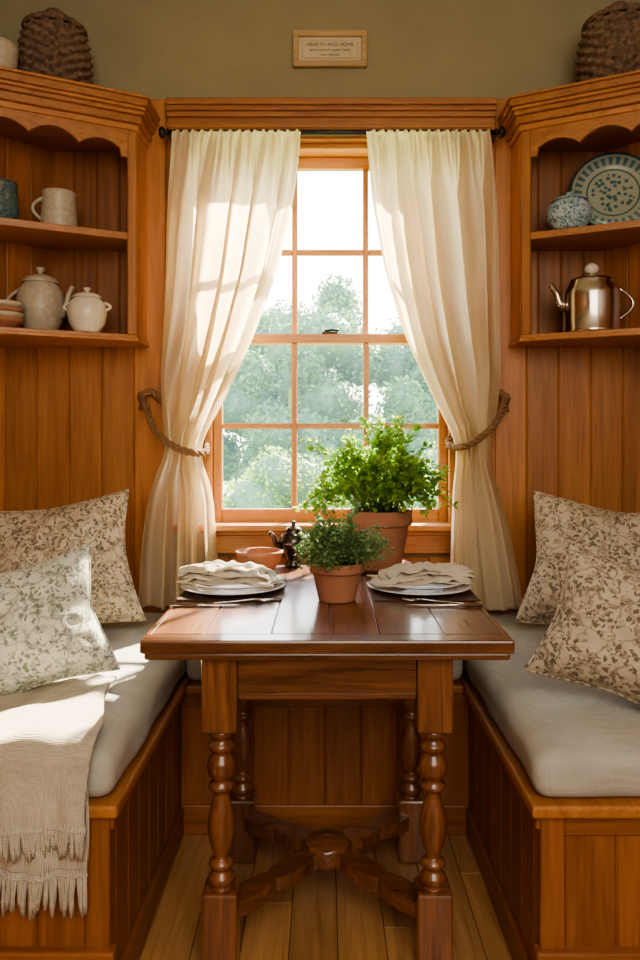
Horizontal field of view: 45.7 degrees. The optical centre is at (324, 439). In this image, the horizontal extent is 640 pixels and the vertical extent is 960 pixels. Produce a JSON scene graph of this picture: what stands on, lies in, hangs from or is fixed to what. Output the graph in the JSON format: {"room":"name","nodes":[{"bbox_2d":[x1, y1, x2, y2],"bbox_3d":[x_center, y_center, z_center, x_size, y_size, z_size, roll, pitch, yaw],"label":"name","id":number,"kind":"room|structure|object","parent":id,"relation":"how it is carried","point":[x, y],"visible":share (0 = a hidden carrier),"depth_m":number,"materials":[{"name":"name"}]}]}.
{"room":"breakfast nook","nodes":[
{"label":"breakfast nook","id":0,"kind":"room"},
{"bbox_2d":[0,0,639,612],"bbox_3d":[0.018,-0.250,2.960,2.935,2.900,0.180,0,0,0],"label":"wall","id":1,"kind":"structure","parent":0,"point":[73,429],"depth_m":2.87,"materials":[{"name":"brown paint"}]},
{"bbox_2d":[0,66,160,346],"bbox_3d":[-0.981,-0.782,2.596,0.722,0.864,0.546,0,0,0],"label":"upper cabinet","id":2,"kind":"object","parent":1,"relation":"attached to","point":[91,141],"visible":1,"depth_m":2.74,"materials":[{"name":"brown wood"}]},
{"bbox_2d":[0,178,18,218],"bbox_3d":[-1.123,-0.814,2.630,0.123,0.150,0.123,0,0,45],"label":"patterned mug","id":3,"kind":"object","parent":2,"relation":"in","point":[9,208],"visible":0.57,"depth_m":2.59,"materials":[{"name":"teal ceramic"}]},
{"bbox_2d":[0,37,19,68],"bbox_3d":[-1.105,-1.272,2.565,0.138,0.115,0.138,0,0,0],"label":"stoneware crock","id":4,"kind":"object","parent":2,"relation":"on","point":[9,51],"visible":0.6,"depth_m":2.53,"materials":[{"name":"beige ceramic"}]},
{"bbox_2d":[0,299,24,326],"bbox_3d":[-1.100,-0.420,2.585,0.148,0.090,0.148,0,0,0],"label":"bowls","id":5,"kind":"object","parent":2,"relation":"in","point":[11,312],"visible":0.94,"depth_m":2.54,"materials":[{"name":"ceramic"}]},
{"bbox_2d":[6,267,74,329],"bbox_3d":[-1.022,-0.498,2.725,0.191,0.245,0.168,0,0,41],"label":"teapot","id":6,"kind":"object","parent":2,"relation":"in","point":[42,297],"visible":0.81,"depth_m":2.67,"materials":[{"name":"beige ceramic"}]},
{"bbox_2d":[30,188,77,225],"bbox_3d":[-0.947,-0.807,2.699,0.135,0.138,0.135,0,0,16],"label":"mug","id":7,"kind":"object","parent":2,"relation":"in","point":[58,205],"visible":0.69,"depth_m":2.65,"materials":[{"name":"beige ceramic"}]},
{"bbox_2d":[17,7,93,83],"bbox_3d":[-0.965,-1.375,2.715,0.265,0.322,0.267,0,0,-42],"label":"lidded basket","id":8,"kind":"object","parent":2,"relation":"on","point":[51,42],"visible":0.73,"depth_m":2.62,"materials":[{"name":"wicker"}]},
{"bbox_2d":[62,287,111,332],"bbox_3d":[-0.835,-0.456,2.668,0.136,0.160,0.136,0,0,41],"label":"sugar bowl","id":9,"kind":"object","parent":2,"relation":"in","point":[86,311],"visible":0.96,"depth_m":2.62,"materials":[{"name":"beige ceramic"}]},
{"bbox_2d":[293,30,366,67],"bbox_3d":[0.019,-1.477,2.873,0.280,0.136,0.023,0,0,0],"label":"framed sign","id":10,"kind":"object","parent":1,"relation":"attached to","point":[311,48],"visible":1,"depth_m":2.87,"materials":[{"name":"wood"}]},
{"bbox_2d":[166,97,496,553],"bbox_3d":[0.024,-0.416,2.925,1.232,1.712,0.250,0,0,0],"label":"window","id":11,"kind":"structure","parent":1,"relation":"in","point":[236,528],"depth_m":2.85,"materials":[{"name":"brown wood"}]},
{"bbox_2d":[158,126,504,143],"bbox_3d":[0.025,-1.105,2.807,1.268,0.082,0.097,0,0,0],"label":"curtain rod","id":12,"kind":"object","parent":1,"relation":"attached to","point":[500,132],"visible":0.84,"depth_m":2.77,"materials":[{"name":"metal"}]},
{"bbox_2d":[139,129,300,610],"bbox_3d":[-0.391,-0.262,2.758,0.606,1.740,0.152,0,0,-2],"label":"curtain","id":13,"kind":"object","parent":12,"relation":"hanging from","point":[231,194],"visible":0.88,"depth_m":2.77,"materials":[{"name":"fabric"}]},
{"bbox_2d":[137,388,209,456],"bbox_3d":[-0.558,-0.067,2.757,0.276,0.256,0.222,0,0,0],"label":"tieback","id":14,"kind":"object","parent":13,"relation":"attached to","point":[144,406],"visible":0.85,"depth_m":2.71,"materials":[{"name":"fabric"}]},
{"bbox_2d":[366,129,521,610],"bbox_3d":[0.436,-0.262,2.750,0.570,1.739,0.150,0,0,-3],"label":"curtain","id":15,"kind":"object","parent":12,"relation":"hanging from","point":[434,196],"visible":0.91,"depth_m":2.73,"materials":[{"name":"fabric"}]},
{"bbox_2d":[445,389,510,450],"bbox_3d":[0.564,-0.076,2.757,0.249,0.231,0.222,0,0,0],"label":"tieback","id":16,"kind":"object","parent":15,"relation":"attached to","point":[505,397],"visible":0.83,"depth_m":2.69,"materials":[{"name":"fabric"}]},
{"bbox_2d":[497,70,639,346],"bbox_3d":[1.012,-0.782,2.594,0.729,0.864,0.550,0,0,0],"label":"upper cabinet","id":17,"kind":"object","parent":1,"relation":"attached to","point":[550,133],"visible":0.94,"depth_m":2.73,"materials":[{"name":"brown wood"}]},
{"bbox_2d":[546,191,592,229],"bbox_3d":[0.862,-0.806,2.680,0.156,0.135,0.156,0,0,0],"label":"sugar bowl","id":18,"kind":"object","parent":17,"relation":"in","point":[569,210],"visible":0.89,"depth_m":2.62,"materials":[{"name":"blue ceramic"}]},
{"bbox_2d":[548,263,634,331],"bbox_3d":[0.945,-0.501,2.695,0.242,0.251,0.201,0,0,39],"label":"kettle","id":19,"kind":"object","parent":17,"relation":"in","point":[592,301],"visible":0.86,"depth_m":2.62,"materials":[{"name":"metal"}]},
{"bbox_2d":[570,152,639,224],"bbox_3d":[1.036,-0.895,2.728,0.304,0.297,0.072,0,0,11],"label":"decorative plate","id":20,"kind":"object","parent":17,"relation":"in","point":[610,181],"visible":0.83,"depth_m":2.74,"materials":[{"name":"beige ceramic"}]},
{"bbox_2d":[574,0,639,81],"bbox_3d":[1.040,-1.380,2.690,0.298,0.332,0.300,0,0,0],"label":"lidded basket","id":21,"kind":"object","parent":17,"relation":"on","point":[609,45],"visible":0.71,"depth_m":2.58,"materials":[{"name":"wicker"}]},
{"bbox_2d":[138,834,511,959],"bbox_3d":[0.018,1.240,0.792,2.735,0.080,4.185,0,0,0],"label":"floor","id":22,"kind":"structure","parent":0,"point":[326,915],"depth_m":1.92,"materials":[{"name":"brown wood"}]},
{"bbox_2d":[0,669,639,959],"bbox_3d":[0.018,0.972,2.204,2.703,0.456,1.329,0,0,0],"label":"built-in bench","id":23,"kind":"object","parent":22,"relation":"on","point":[561,875],"visible":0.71,"depth_m":1.86,"materials":[{"name":"brown wood"}]},
{"bbox_2d":[88,613,186,796],"bbox_3d":[-0.881,0.685,2.210,0.905,0.116,1.316,0,0,0],"label":"seat cushion","id":24,"kind":"object","parent":23,"relation":"on","point":[141,688],"visible":0.26,"depth_m":1.91,"materials":[{"name":"fabric"}]},
{"bbox_2d":[0,673,116,920],"bbox_3d":[-0.676,0.783,1.749,0.419,0.366,0.502,0,0,0],"label":"throw blanket","id":25,"kind":"object","parent":24,"relation":"on","point":[49,732],"visible":0.83,"depth_m":1.53,"materials":[{"name":"fabric"}]},
{"bbox_2d":[0,543,119,695],"bbox_3d":[-0.740,0.464,1.899,0.421,0.381,0.224,0,0,-26],"label":"throw pillow","id":26,"kind":"object","parent":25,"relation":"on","point":[51,630],"visible":1,"depth_m":1.85,"materials":[{"name":"beige fabric"}]},
{"bbox_2d":[0,489,145,622],"bbox_3d":[-0.868,0.410,2.470,0.551,0.488,0.266,0,0,-16],"label":"throw pillow","id":27,"kind":"object","parent":24,"relation":"on","point":[32,537],"visible":0.61,"depth_m":2.43,"materials":[{"name":"beige fabric"}]},
{"bbox_2d":[186,660,462,680],"bbox_3d":[-0.001,0.685,2.590,0.862,0.116,0.555,0,0,0],"label":"seat cushion","id":28,"kind":"object","parent":23,"relation":"on","point":[193,667],"visible":0.06,"depth_m":2.32,"materials":[{"name":"fabric"}]},
{"bbox_2d":[463,612,639,796],"bbox_3d":[0.899,0.684,2.209,0.937,0.117,1.315,0,0,0],"label":"seat cushion","id":29,"kind":"object","parent":23,"relation":"on","point":[570,739],"visible":0.49,"depth_m":1.73,"materials":[{"name":"fabric"}]},
{"bbox_2d":[515,491,639,624],"bbox_3d":[0.906,0.419,2.473,0.545,0.486,0.272,0,0,18],"label":"throw pillow","id":30,"kind":"object","parent":29,"relation":"on","point":[614,536],"visible":0.6,"depth_m":2.44,"materials":[{"name":"beige fabric"}]},
{"bbox_2d":[524,541,639,705],"bbox_3d":[0.731,0.465,1.818,0.472,0.413,0.236,0,0,27],"label":"throw pillow","id":31,"kind":"object","parent":29,"relation":"on","point":[592,638],"visible":1,"depth_m":1.79,"materials":[{"name":"beige fabric"}]},
{"bbox_2d":[140,563,514,959],"bbox_3d":[0.005,0.820,2.190,0.824,0.760,1.050,0,0,0],"label":"dining table","id":32,"kind":"object","parent":22,"relation":"on","point":[300,646],"visible":0.97,"depth_m":1.72,"materials":[{"name":"brown wood"}]},
{"bbox_2d":[170,603,241,606],"bbox_3d":[-0.308,0.435,2.005,0.200,0.007,0.015,0,0,-3],"label":"table knife","id":33,"kind":"object","parent":32,"relation":"on","point":[189,604],"visible":1,"depth_m":2.00,"materials":[{"name":"metal"}]},
{"bbox_2d":[175,584,285,600],"bbox_3d":[-0.263,0.438,2.195,0.290,0.003,0.250,0,0,0],"label":"placemat","id":34,"kind":"object","parent":32,"relation":"on","point":[277,595],"visible":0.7,"depth_m":2.12,"materials":[{"name":"brown fabric"}]},
{"bbox_2d":[180,581,285,594],"bbox_3d":[-0.268,0.421,2.220,0.306,0.029,0.306,0,0,0],"label":"dinner plate","id":35,"kind":"object","parent":34,"relation":"on","point":[237,588],"visible":0.5,"depth_m":2.16,"materials":[{"name":"ceramic"}]},
{"bbox_2d":[176,560,286,587],"bbox_3d":[-0.275,0.383,2.219,0.313,0.056,0.180,0,0,7],"label":"folded napkin","id":36,"kind":"object","parent":35,"relation":"on","point":[217,572],"visible":1,"depth_m":2.18,"materials":[{"name":"fabric"}]},
{"bbox_2d":[201,598,272,603],"bbox_3d":[-0.236,0.433,2.045,0.193,0.008,0.021,0,0,-12],"label":"fork","id":37,"kind":"object","parent":32,"relation":"on","point":[256,599],"visible":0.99,"depth_m":2.04,"materials":[{"name":"metal"}]},
{"bbox_2d":[235,547,282,569],"bbox_3d":[-0.220,0.405,2.540,0.160,0.070,0.160,0,0,0],"label":"terracotta bowl","id":38,"kind":"object","parent":32,"relation":"on","point":[269,557],"visible":0.68,"depth_m":2.49,"materials":[{"name":"orange ceramic"}]},
{"bbox_2d":[268,520,309,566],"bbox_3d":[-0.113,0.359,2.650,0.104,0.160,0.159,0,0,32],"label":"teapot","id":39,"kind":"object","parent":32,"relation":"on","point":[287,541],"visible":0.66,"depth_m":2.62,"materials":[{"name":"metal"}]},
{"bbox_2d":[292,502,396,603],"bbox_3d":[0.051,0.308,2.077,0.279,0.263,0.278,0,0,0],"label":"potted plant","id":40,"kind":"object","parent":32,"relation":"on","point":[338,568],"visible":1,"depth_m":2.04,"materials":[{"name":"plant"}]},
{"bbox_2d":[292,413,458,573],"bbox_3d":[0.176,0.172,2.600,0.558,0.534,0.398,0,0,10],"label":"potted herb","id":41,"kind":"object","parent":32,"relation":"on","point":[403,477],"visible":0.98,"depth_m":2.52,"materials":[{"name":"plant"}]},
{"bbox_2d":[370,587,480,600],"bbox_3d":[0.280,0.438,2.195,0.290,0.003,0.250,0,0,0],"label":"placemat","id":42,"kind":"object","parent":32,"relation":"on","point":[468,595],"visible":0.5,"depth_m":2.12,"materials":[{"name":"brown fabric"}]},
{"bbox_2d":[367,579,471,594],"bbox_3d":[0.275,0.421,2.220,0.306,0.029,0.306,0,0,0],"label":"dinner plate","id":43,"kind":"object","parent":42,"relation":"on","point":[432,588],"visible":0.44,"depth_m":2.16,"materials":[{"name":"ceramic"}]},
{"bbox_2d":[367,561,475,586],"bbox_3d":[0.281,0.384,2.223,0.313,0.054,0.180,0,0,-7],"label":"folded napkin","id":44,"kind":"object","parent":43,"relation":"on","point":[405,574],"visible":1,"depth_m":2.17,"materials":[{"name":"fabric"}]},
{"bbox_2d":[402,598,473,603],"bbox_3d":[0.303,0.433,2.046,0.193,0.008,0.021,0,0,14],"label":"fork","id":45,"kind":"object","parent":32,"relation":"on","point":[407,599],"visible":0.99,"depth_m":2.05,"materials":[{"name":"metal"}]},
{"bbox_2d":[411,603,482,606],"bbox_3d":[0.315,0.435,2.005,0.200,0.007,0.015,0,0,3],"label":"table knife","id":46,"kind":"object","parent":32,"relation":"on","point":[449,604],"visible":1,"depth_m":2.00,"materials":[{"name":"metal"}]},
{"label":"outside","id":47,"kind":"structure","parent":0,"visible":0},
{"bbox_2d":[223,479,234,493],"bbox_3d":[0.000,2.300,41.650,80.000,0.200,76.700,0,0,0],"label":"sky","id":48,"kind":"structure","parent":47,"point":[224,485],"depth_m":35.95,"materials":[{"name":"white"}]},
{"bbox_2d":[223,430,242,488],"bbox_3d":[-4.762,-1.144,22.974,4.710,6.703,4.765,0,0,-41],"label":"tree","id":49,"kind":"object","parent":48,"relation":"on","point":[228,449],"visible":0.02,"depth_m":22.42,"materials":[{"name":"green plant"}]},
{"bbox_2d":[223,299,314,449],"bbox_3d":[-2.509,-1.053,23.855,5.602,6.519,4.343,0,0,41],"label":"tree","id":50,"kind":"object","parent":48,"relation":"on","point":[233,406],"visible":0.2,"depth_m":21.84,"materials":[{"name":"green plant"}]},
{"bbox_2d":[223,445,326,508],"bbox_3d":[-1.381,1.311,14.177,2.893,2.444,2.405,0,0,43],"label":"bush","id":51,"kind":"object","parent":48,"relation":"on","point":[267,484],"visible":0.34,"depth_m":13.21,"materials":[{"name":"green plant"}]},
{"bbox_2d":[224,345,357,507],"bbox_3d":[-0.869,-0.228,20.488,3.613,4.877,3.902,0,0,-11],"label":"tree","id":52,"kind":"object","parent":48,"relation":"on","point":[324,399],"visible":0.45,"depth_m":19.67,"materials":[{"name":"green plant"}]},
{"bbox_2d":[253,274,391,507],"bbox_3d":[-0.243,-1.378,22.934,4.416,7.454,4.893,0,0,30],"label":"tree","id":53,"kind":"object","parent":48,"relation":"on","point":[336,308],"visible":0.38,"depth_m":21.67,"materials":[{"name":"green plant"}]},
{"bbox_2d":[309,454,436,508],"bbox_3d":[1.141,1.363,12.909,3.032,2.548,2.279,0,0,-5],"label":"bush","id":54,"kind":"object","parent":48,"relation":"on","point":[416,504],"visible":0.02,"depth_m":12.38,"materials":[{"name":"green plant"}]},
{"bbox_2d":[340,363,436,478],"bbox_3d":[1.657,0.010,20.305,3.354,4.402,3.393,0,0,-21],"label":"tree","id":55,"kind":"object","parent":48,"relation":"on","point":[413,399],"visible":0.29,"depth_m":19.30,"materials":[{"name":"green plant"}]},
{"bbox_2d":[369,316,436,448],"bbox_3d":[3.366,-1.332,23.105,4.973,7.078,3.712,0,0,35],"label":"tree","id":56,"kind":"object","parent":48,"relation":"on","point":[401,362],"visible":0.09,"depth_m":22.34,"materials":[{"name":"green plant"}]},
{"bbox_2d":[420,440,436,470],"bbox_3d":[2.758,1.093,13.865,2.216,2.328,3.186,0,0,-30],"label":"bush","id":57,"kind":"object","parent":48,"relation":"on","point":[432,456],"visible":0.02,"depth_m":13.63,"materials":[{"name":"green plant"}]}
]}

